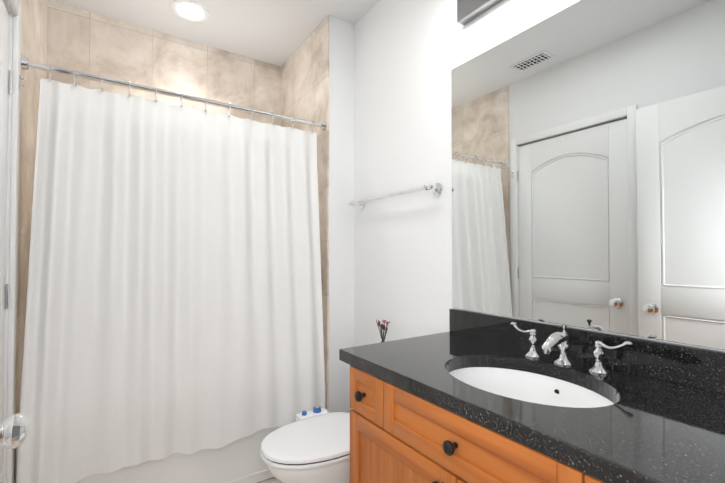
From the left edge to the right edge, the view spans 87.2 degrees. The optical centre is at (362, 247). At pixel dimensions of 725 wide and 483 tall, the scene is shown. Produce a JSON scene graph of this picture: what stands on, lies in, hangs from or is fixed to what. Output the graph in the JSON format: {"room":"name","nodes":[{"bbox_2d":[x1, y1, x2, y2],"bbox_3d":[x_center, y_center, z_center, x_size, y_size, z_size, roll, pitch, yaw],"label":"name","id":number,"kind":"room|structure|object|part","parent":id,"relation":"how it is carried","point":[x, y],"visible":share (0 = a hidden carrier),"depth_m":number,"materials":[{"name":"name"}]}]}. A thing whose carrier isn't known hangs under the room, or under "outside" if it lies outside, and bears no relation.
{"room":"bathroom","nodes":[
{"label":"bathroom","id":0,"kind":"room"},
{"bbox_2d":[3,0,12,377],"bbox_3d":[-1.377,-0.086,1.417,0.100,2.660,1.666,1,-1,-34],"label":"wall","id":1,"kind":"structure","parent":0,"point":[7,6],"depth_m":1.43,"materials":[{"name":"white paint"}]},
{"bbox_2d":[0,0,12,482],"bbox_3d":[-1.126,0.176,1.077,0.180,2.112,0.818,1,-1,-34],"label":"door","id":2,"kind":"structure","parent":1,"relation":"attached to","point":[6,78],"depth_m":1.38,"materials":[{"name":"white paint"}]},
{"bbox_2d":[19,74,24,87],"bbox_3d":[-1.324,-0.645,1.482,0.018,0.050,0.016,1,-1,-34],"label":"hook","id":3,"kind":"object","parent":1,"relation":"attached to","point":[20,79],"visible":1,"depth_m":1.48,"materials":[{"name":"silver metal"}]},
{"bbox_2d":[16,55,326,482],"bbox_3d":[-0.796,0.100,1.899,1.385,1.755,0.202,1,-1,-34],"label":"shower curtain","id":4,"kind":"object","parent":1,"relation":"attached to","point":[174,297],"visible":1,"depth_m":1.77,"materials":[{"name":"white fabric"}]},
{"bbox_2d":[0,413,28,448],"bbox_3d":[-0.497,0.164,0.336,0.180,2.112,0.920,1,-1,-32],"label":"door knob","id":5,"kind":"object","parent":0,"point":[14,430],"depth_m":0.69,"materials":[{"name":"silver metal"}]},
{"bbox_2d":[2,0,328,482],"bbox_3d":[0.116,0.130,0.202,1.007,2.187,0.016,1,-1,-34],"label":"wall","id":6,"kind":"structure","parent":0,"point":[60,35],"depth_m":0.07,"materials":[{"name":"tile"}]},
{"bbox_2d":[50,0,379,65],"bbox_3d":[-0.373,-1.441,1.446,1.780,0.050,3.024,1,-1,-34],"label":"ceiling","id":7,"kind":"structure","parent":0,"point":[277,32],"depth_m":2.34,"materials":[{"name":"white paint"}]},
{"bbox_2d":[172,0,208,21],"bbox_3d":[-1.017,-1.397,2.251,0.200,0.008,0.200,1,-1,-34],"label":"recessed light","id":8,"kind":"object","parent":7,"relation":"in","point":[190,10],"visible":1,"depth_m":2.24,"materials":[{"name":"white paint"}]},
{"bbox_2d":[259,477,280,482],"bbox_3d":[-0.074,1.261,0.950,1.780,0.050,4.104,1,-1,-34],"label":"floor","id":9,"kind":"structure","parent":0,"point":[273,480],"depth_m":2.04,"materials":[{"name":"tile"}]},
{"bbox_2d":[15,385,325,482],"bbox_3d":[-0.994,1.027,2.180,1.381,0.460,0.760,1,-1,-34],"label":"bathtub","id":10,"kind":"object","parent":9,"relation":"on","point":[240,460],"visible":0.08,"depth_m":1.88,"materials":[{"name":"white ceramic"}]},
{"bbox_2d":[260,365,351,482],"bbox_3d":[-0.104,0.889,1.751,0.740,0.722,0.494,1,-1,-34],"label":"toilet","id":11,"kind":"object","parent":9,"relation":"on","point":[312,446],"visible":0.42,"depth_m":1.55,"materials":[{"name":"white ceramic"}]},
{"bbox_3d":[-0.256,0.814,1.907,0.104,0.027,0.042,1,-1,-34],"label":"knob","id":12,"kind":"part","parent":11,"relation":"part of","materials":[{"name":"blue plastic"}]},
{"bbox_2d":[339,309,724,482],"bbox_3d":[0.441,0.736,1.065,0.603,1.005,1.070,1,-1,-34],"label":"bathroom vanity","id":13,"kind":"object","parent":9,"relation":"on","point":[473,397],"visible":1,"depth_m":0.99,"materials":[{"name":"black stone"}]},
{"bbox_2d":[376,320,389,342],"bbox_3d":[0.102,0.451,1.986,0.056,0.161,0.100,1,-1,-34],"label":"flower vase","id":14,"kind":"object","parent":13,"relation":"on","point":[382,326],"visible":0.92,"depth_m":1.98,"materials":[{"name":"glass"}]},
{"bbox_2d":[449,367,613,407],"bbox_3d":[0.445,0.446,1.060,0.396,0.256,0.517,1,-1,-34],"label":"sink","id":15,"kind":"object","parent":13,"relation":"in","point":[515,387],"depth_m":1.16,"materials":[{"name":"white ceramic"}]},
{"bbox_2d":[510,322,631,374],"bbox_3d":[0.595,0.297,1.163,0.133,0.125,0.373,1,-1,-34],"label":"faucet","id":16,"kind":"object","parent":13,"relation":"on","point":[563,363],"depth_m":1.16,"materials":[{"name":"silver metal"}]},
{"bbox_2d":[329,15,353,412],"bbox_3d":[-0.339,-0.065,2.641,0.175,2.660,0.776,1,-1,-34],"label":"wall","id":17,"kind":"structure","parent":0,"point":[341,183],"depth_m":2.32,"materials":[{"name":"white paint"}]},
{"bbox_2d":[354,0,724,351],"bbox_3d":[0.327,-0.078,1.888,0.100,2.660,3.024,1,-1,-34],"label":"wall","id":18,"kind":"structure","parent":0,"point":[409,55],"depth_m":1.94,"materials":[{"name":"white paint"}]},
{"bbox_2d":[348,183,442,208],"bbox_3d":[0.139,-0.266,2.004,0.087,0.060,0.712,1,-1,-34],"label":"towel rail","id":19,"kind":"object","parent":18,"relation":"attached to","point":[436,189],"visible":1,"depth_m":1.85,"materials":[{"name":"silver metal"}]},
{"bbox_2d":[457,0,502,24],"bbox_3d":[0.606,-1.100,1.221,0.190,0.272,0.895,1,-1,-34],"label":"sconce","id":20,"kind":"object","parent":18,"relation":"attached to","point":[468,11],"visible":1,"depth_m":1.56,"materials":[{"name":"silver metal"}]},
{"bbox_2d":[449,309,724,393],"bbox_3d":[0.684,0.311,1.232,0.021,0.100,1.066,1,-1,-34],"label":"backsplash","id":21,"kind":"structure","parent":18,"relation":"attached to","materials":[{"name":"black stone"}]},
{"bbox_2d":[451,0,724,349],"bbox_3d":[0.692,-0.271,1.245,0.006,1.056,1.063,1,-1,-34],"label":"mirror","id":22,"kind":"object","parent":18,"relation":"attached to","point":[588,164],"visible":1,"depth_m":1.18,"materials":[{"name":"silver glass"}]}
]}

